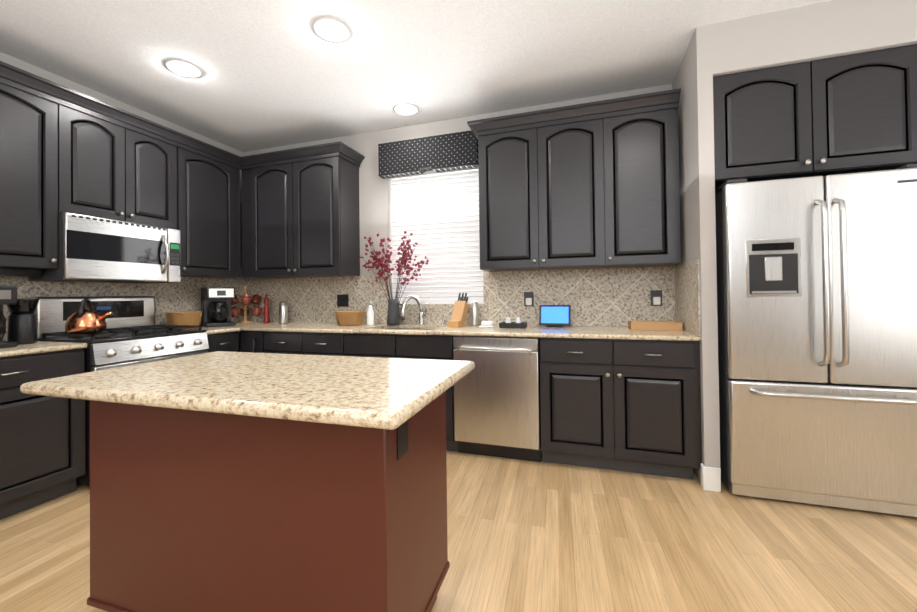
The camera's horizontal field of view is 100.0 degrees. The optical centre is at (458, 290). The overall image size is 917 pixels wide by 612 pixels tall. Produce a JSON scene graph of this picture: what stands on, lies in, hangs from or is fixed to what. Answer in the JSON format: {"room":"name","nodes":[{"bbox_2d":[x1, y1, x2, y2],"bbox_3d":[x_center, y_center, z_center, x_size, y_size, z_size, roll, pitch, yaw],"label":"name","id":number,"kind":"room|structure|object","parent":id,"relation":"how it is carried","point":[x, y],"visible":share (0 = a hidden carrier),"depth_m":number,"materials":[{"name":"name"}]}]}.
{"room":"kitchen","nodes":[
{"label":"kitchen","id":0,"kind":"room"},
{"bbox_2d":[0,52,243,351],"bbox_3d":[-3.403,-0.150,1.057,0.150,2.740,6.880,-1,-1,18],"label":"wall","id":1,"kind":"structure","parent":0,"point":[28,67],"depth_m":3.10,"materials":[{"name":"paint"}]},
{"bbox_2d":[0,73,63,269],"bbox_3d":[-2.784,-0.675,2.220,0.329,1.080,0.572,-1,-1,18],"label":"upper cabinet","id":2,"kind":"object","parent":1,"relation":"attached to","point":[31,119],"depth_m":2.32,"materials":[{"name":"black wood"}]},
{"bbox_2d":[64,97,179,229],"bbox_3d":[-2.584,-0.853,2.851,0.329,0.715,0.750,-1,-1,18],"label":"upper cabinet","id":3,"kind":"object","parent":1,"relation":"attached to","point":[65,149],"depth_m":2.76,"materials":[{"name":"black wood"}]},
{"bbox_2d":[180,141,239,277],"bbox_3d":[-2.370,-0.666,3.506,0.329,1.080,0.630,-1,-1,18],"label":"upper cabinet","id":4,"kind":"object","parent":1,"relation":"attached to","point":[209,183],"depth_m":3.43,"materials":[{"name":"black wood"}]},
{"bbox_2d":[0,0,831,151],"bbox_3d":[0.004,-1.600,0.338,7.220,0.060,7.680,-1,-1,18],"label":"ceiling","id":5,"kind":"structure","parent":0,"point":[277,73],"depth_m":2.50,"materials":[{"name":"white paint"}]},
{"bbox_2d":[164,59,202,77],"bbox_3d":[-1.882,-1.516,2.636,0.220,0.010,0.220,-1,-1,18],"label":"recessed light","id":6,"kind":"object","parent":5,"relation":"in","point":[183,68],"visible":1,"depth_m":2.63,"materials":[{"name":"white"}]},
{"bbox_2d":[312,17,350,42],"bbox_3d":[-0.749,-1.534,2.271,0.220,0.010,0.220,-1,-1,18],"label":"recessed light","id":7,"kind":"object","parent":5,"relation":"in","point":[330,29],"visible":1,"depth_m":2.27,"materials":[{"name":"white"}]},
{"bbox_2d":[393,103,418,115],"bbox_3d":[-0.443,-1.527,3.255,0.220,0.010,0.220,-1,-1,18],"label":"recessed light","id":8,"kind":"object","parent":5,"relation":"in","point":[405,109],"visible":1,"depth_m":3.25,"materials":[{"name":"white"}]},
{"bbox_2d":[0,450,916,611],"bbox_3d":[0.038,1.200,0.308,7.220,0.060,7.680,-1,-1,18],"label":"floor","id":9,"kind":"structure","parent":0,"point":[528,536],"depth_m":1.75,"materials":[{"name":"brown wood"}]},
{"bbox_2d":[0,348,84,519],"bbox_3d":[-2.642,0.787,2.116,0.620,0.868,0.636,-1,-1,18],"label":"base cabinet","id":10,"kind":"object","parent":9,"relation":"on","point":[42,449],"visible":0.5,"depth_m":2.11,"materials":[{"name":"grey wood"}]},
{"bbox_2d":[0,341,86,357],"bbox_3d":[-2.751,0.335,1.776,0.634,0.030,1.355,-1,-1,18],"label":"countertop","id":11,"kind":"structure","parent":10,"relation":"on","point":[40,346],"depth_m":2.18,"materials":[{"name":"stone"}]},
{"bbox_2d":[0,286,17,347],"bbox_3d":[-2.620,0.148,2.116,0.283,0.345,0.200,-1,-1,18],"label":"coffee maker","id":12,"kind":"object","parent":11,"relation":"on","point":[8,295],"visible":1,"depth_m":2.14,"materials":[{"name":"black plastic"}]},
{"bbox_2d":[6,299,39,344],"bbox_3d":[-2.638,0.187,2.326,0.144,0.272,0.144,-1,-1,18],"label":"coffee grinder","id":13,"kind":"object","parent":11,"relation":"on","point":[22,328],"visible":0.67,"depth_m":2.29,"materials":[{"name":"black plastic"}]},
{"bbox_2d":[30,296,208,488],"bbox_3d":[-2.367,0.633,2.767,0.711,1.184,0.746,-1,-1,18],"label":"range","id":14,"kind":"object","parent":9,"relation":"on","point":[132,334],"visible":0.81,"depth_m":2.63,"materials":[{"name":"silver metal"}]},
{"bbox_2d":[65,298,112,333],"bbox_3d":[-2.442,0.164,2.526,0.211,0.226,0.200,-1,-1,18],"label":"kettle","id":15,"kind":"object","parent":14,"relation":"on","point":[82,320],"visible":1,"depth_m":2.47,"materials":[{"name":"orange metal"}]},
{"bbox_2d":[205,331,240,352],"bbox_3d":[-2.258,0.795,3.310,0.619,0.868,0.334,-1,-1,18],"label":"base cabinet","id":16,"kind":"object","parent":9,"relation":"on","point":[228,341],"depth_m":3.23,"materials":[{"name":"grey wood"}]},
{"bbox_2d":[193,326,239,334],"bbox_3d":[-2.261,0.345,3.299,0.634,0.030,0.305,-1,-1,18],"label":"countertop","id":17,"kind":"structure","parent":16,"relation":"on","point":[223,329],"depth_m":3.28,"materials":[{"name":"stone"}]},
{"bbox_2d":[165,311,202,328],"bbox_3d":[-2.361,0.258,3.313,0.265,0.146,0.264,-1,-1,18],"label":"basket","id":18,"kind":"object","parent":17,"relation":"on","point":[184,318],"visible":0.83,"depth_m":3.22,"materials":[{"name":"wood"}]},
{"bbox_2d":[201,287,235,326],"bbox_3d":[-2.227,0.151,3.576,0.230,0.362,0.295,0,-1,-44],"label":"coffee maker","id":19,"kind":"object","parent":17,"relation":"on","point":[216,306],"visible":1,"depth_m":3.53,"materials":[{"name":"black plastic"}]},
{"bbox_2d":[200,322,700,340],"bbox_3d":[-0.440,0.322,3.214,4.153,0.030,0.649,-1,-1,18],"label":"countertop","id":20,"kind":"structure","parent":16,"relation":"on","point":[597,332],"depth_m":2.86,"materials":[{"name":"stone"}]},
{"bbox_2d":[231,286,262,323],"bbox_3d":[-2.169,0.142,3.914,0.329,0.385,0.340,-1,-1,18],"label":"mug tree","id":21,"kind":"object","parent":20,"relation":"on","point":[244,309],"visible":0.88,"depth_m":3.89,"materials":[{"name":"red ceramic"}]},
{"bbox_2d":[263,294,269,322],"bbox_3d":[-1.950,0.184,3.907,0.062,0.295,0.062,-1,-1,18],"label":"pepper mill","id":22,"kind":"object","parent":20,"relation":"on","point":[266,310],"visible":1,"depth_m":3.89,"materials":[{"name":"red paint"}]},
{"bbox_2d":[279,301,287,322],"bbox_3d":[-1.750,0.219,3.842,0.084,0.220,0.083,-1,-1,18],"label":"canister","id":23,"kind":"object","parent":20,"relation":"on","point":[283,311],"visible":1,"depth_m":3.81,"materials":[{"name":"silver metal"}]},
{"bbox_2d":[334,311,365,325],"bbox_3d":[-0.977,0.252,3.467,0.294,0.126,0.234,-1,-1,18],"label":"basket","id":24,"kind":"object","parent":20,"relation":"on","point":[349,318],"visible":1,"depth_m":3.38,"materials":[{"name":"wood"}]},
{"bbox_2d":[367,299,373,324],"bbox_3d":[-0.791,0.195,3.445,0.064,0.236,0.072,-1,-1,18],"label":"soap bottle","id":25,"kind":"object","parent":20,"relation":"on","point":[370,315],"visible":1,"depth_m":3.43,"materials":[{"name":"white plastic"}]},
{"bbox_2d":[358,231,428,324],"bbox_3d":[-0.589,-0.114,3.455,0.732,0.849,0.182,-1,-1,18],"label":"vase","id":26,"kind":"object","parent":20,"relation":"on","point":[393,316],"visible":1,"depth_m":3.44,"materials":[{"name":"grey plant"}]},
{"bbox_2d":[401,295,444,324],"bbox_3d":[-0.312,0.173,3.366,0.345,0.266,0.204,-1,-1,18],"label":"faucet","id":27,"kind":"object","parent":20,"relation":"on","point":[422,314],"visible":1,"depth_m":3.39,"materials":[{"name":"silver metal"}]},
{"bbox_2d":[447,293,468,326],"bbox_3d":[0.004,0.161,3.218,0.100,0.280,0.218,-1,-1,28],"label":"knife block","id":28,"kind":"object","parent":20,"relation":"on","point":[459,313],"visible":1,"depth_m":3.20,"materials":[{"name":"brown wood"}]},
{"bbox_2d":[470,301,477,325],"bbox_3d":[0.136,0.197,3.288,0.068,0.205,0.068,-1,-1,18],"label":"thermos","id":29,"kind":"object","parent":20,"relation":"on","point":[474,313],"visible":1,"depth_m":3.26,"materials":[{"name":"silver metal"}]},
{"bbox_2d":[479,321,495,327],"bbox_3d":[0.229,0.271,3.068,0.120,0.050,0.080,-1,-1,18],"label":"butter dish","id":30,"kind":"object","parent":20,"relation":"on","point":[486,324],"visible":1,"depth_m":3.04,"materials":[{"name":"white ceramic"}]},
{"bbox_2d":[499,317,526,327],"bbox_3d":[0.430,0.252,3.025,0.200,0.082,0.120,-1,-1,18],"label":"tray","id":31,"kind":"object","parent":20,"relation":"on","point":[508,323],"visible":1,"depth_m":2.98,"materials":[{"name":"black plastic"}]},
{"bbox_2d":[539,305,570,326],"bbox_3d":[0.765,0.203,3.049,0.240,0.172,0.090,-1,-1,22],"label":"tablet","id":32,"kind":"object","parent":20,"relation":"on","point":[554,315],"visible":1,"depth_m":3.03,"materials":[{"name":"blue glass"}]},
{"bbox_2d":[628,321,682,330],"bbox_3d":[1.396,0.251,2.745,0.320,0.055,0.180,-1,-1,18],"label":"wood tray","id":33,"kind":"object","parent":20,"relation":"on","point":[659,325],"visible":1,"depth_m":2.67,"materials":[{"name":"brown wood"}]},
{"bbox_2d":[241,331,264,352],"bbox_3d":[-1.708,0.792,3.634,0.270,0.868,0.620,-1,-1,18],"label":"base cabinet","id":34,"kind":"object","parent":9,"relation":"on","point":[250,340],"depth_m":3.34,"materials":[{"name":"grey wood"}]},
{"bbox_2d":[87,395,449,611],"bbox_3d":[-0.669,0.755,1.426,1.173,0.868,0.546,-1,-1,18],"label":"kitchen island","id":35,"kind":"object","parent":9,"relation":"on","point":[223,481],"depth_m":1.17,"materials":[{"name":"red wood"}]},
{"bbox_2d":[20,351,474,438],"bbox_3d":[-0.656,0.302,1.357,1.312,0.036,0.736,-1,-1,18],"label":"island countertop","id":36,"kind":"structure","parent":35,"relation":"on","point":[378,397],"depth_m":1.14,"materials":[{"name":"beige stone"}]},
{"bbox_2d":[261,331,344,355],"bbox_3d":[-1.199,0.784,3.471,0.800,0.868,0.620,-1,-1,18],"label":"base cabinet","id":37,"kind":"object","parent":9,"relation":"on","point":[305,343],"depth_m":3.18,"materials":[{"name":"grey wood"}]},
{"bbox_2d":[345,328,457,450],"bbox_3d":[-0.383,0.771,3.208,0.915,0.868,0.620,-1,-1,18],"label":"base cabinet","id":38,"kind":"object","parent":9,"relation":"on","point":[436,347],"depth_m":2.88,"materials":[{"name":"grey wood"}]},
{"bbox_2d":[453,336,541,461],"bbox_3d":[0.335,0.761,2.932,0.602,0.865,0.649,-1,-1,18],"label":"dishwasher","id":39,"kind":"object","parent":9,"relation":"on","point":[497,409],"visible":0.96,"depth_m":2.67,"materials":[{"name":"grey metal"}]},
{"bbox_2d":[540,338,701,479],"bbox_3d":[1.090,0.748,2.718,0.949,0.868,0.652,-1,-1,18],"label":"base cabinet","id":40,"kind":"object","parent":9,"relation":"on","point":[633,406],"visible":1,"depth_m":2.43,"materials":[{"name":"grey wood"}]},
{"bbox_2d":[715,164,916,516],"bbox_3d":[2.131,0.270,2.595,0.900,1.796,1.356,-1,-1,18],"label":"fridge","id":41,"kind":"object","parent":9,"relation":"on","point":[817,313],"visible":1,"depth_m":2.03,"materials":[{"name":"grey metal"}]},
{"bbox_2d":[243,84,674,297],"bbox_3d":[-0.314,-0.160,3.598,4.175,2.740,0.150,-1,-1,18],"label":"wall","id":42,"kind":"structure","parent":0,"point":[375,206],"depth_m":3.67,"materials":[{"name":"paint"}]},
{"bbox_2d":[240,149,359,278],"bbox_3d":[-1.548,-0.674,3.746,1.130,1.080,0.330,-1,-1,18],"label":"upper cabinet","id":43,"kind":"object","parent":42,"relation":"attached to","point":[300,215],"depth_m":3.57,"materials":[{"name":"black wood"}]},
{"bbox_2d":[337,294,348,306],"bbox_3d":[-1.134,0.102,3.770,0.130,0.120,0.005,-1,-1,18],"label":"electrical outlet","id":44,"kind":"object","parent":42,"relation":"attached to","point":[343,300],"visible":1,"depth_m":3.77,"materials":[{"name":"black plastic"}]},
{"bbox_2d":[0,259,700,340],"bbox_3d":[-0.800,0.069,2.108,4.154,0.459,3.180,-1,-1,18],"label":"backsplash","id":45,"kind":"structure","parent":42,"relation":"attached to","point":[616,297],"depth_m":3.21,"materials":[{"name":"tile"}]},
{"bbox_2d":[378,130,478,178],"bbox_3d":[-0.283,-1.217,3.468,0.945,0.300,0.090,-1,-1,18],"label":"window valance","id":46,"kind":"object","parent":42,"relation":"attached to","point":[443,152],"visible":0.92,"depth_m":3.42,"materials":[{"name":"black fabric"}]},
{"bbox_2d":[391,168,483,302],"bbox_3d":[-0.207,-0.498,3.545,0.896,1.224,0.040,-1,-1,18],"label":"window blinds","id":47,"kind":"object","parent":42,"relation":"attached to","point":[436,214],"visible":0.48,"depth_m":3.53,"materials":[{"name":"white plastic"}]},
{"bbox_2d":[401,302,483,303],"bbox_3d":[-0.203,-0.492,3.559,0.918,1.238,0.139,-1,-1,18],"label":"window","id":48,"kind":"structure","parent":42,"relation":"in","point":[444,303],"depth_m":3.48,"materials":[{"name":"white"}]},
{"bbox_2d":[524,292,533,305],"bbox_3d":[0.585,0.074,3.203,0.080,0.120,0.030,-1,-1,18],"label":"electrical outlet","id":49,"kind":"object","parent":42,"relation":"attached to","point":[528,298],"visible":1,"depth_m":3.21,"materials":[{"name":"grey plastic"}]},
{"bbox_2d":[475,112,606,271],"bbox_3d":[0.647,-0.708,3.040,0.924,1.080,0.329,-1,-1,18],"label":"upper cabinet","id":50,"kind":"object","parent":42,"relation":"attached to","point":[592,185],"depth_m":2.87,"materials":[{"name":"black wood"}]},
{"bbox_2d":[607,100,680,267],"bbox_3d":[1.316,-0.719,2.824,0.482,1.080,0.329,-1,-1,18],"label":"upper cabinet","id":51,"kind":"object","parent":42,"relation":"attached to","point":[643,188],"depth_m":2.67,"materials":[{"name":"black wood"}]},
{"bbox_2d":[650,290,661,305],"bbox_3d":[1.498,0.060,2.909,0.080,0.120,0.030,-1,-1,18],"label":"electrical outlet","id":52,"kind":"object","parent":42,"relation":"attached to","point":[656,297],"visible":1,"depth_m":2.91,"materials":[{"name":"grey plastic"}]},
{"bbox_2d":[672,0,916,482],"bbox_3d":[2.915,-0.211,2.533,2.665,2.740,1.400,-1,-1,18],"label":"wall","id":53,"kind":"structure","parent":0,"point":[822,30],"depth_m":2.25,"materials":[{"name":"paint"}]},
{"bbox_2d":[700,463,720,491],"bbox_3d":[-0.163,1.095,-0.312,6.818,0.139,5.974,-1,-1,18],"label":"baseboard","id":54,"kind":"structure","parent":53,"relation":"attached to","point":[710,478],"depth_m":2.24,"materials":[{"name":"white wood"}]},
{"bbox_2d":[713,44,916,194],"bbox_3d":[2.054,-0.966,2.415,0.956,0.618,0.650,-1,-1,18],"label":"upper cabinet","id":55,"kind":"object","parent":53,"relation":"attached to","point":[854,113],"visible":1,"depth_m":2.13,"materials":[{"name":"black wood"}]}
]}

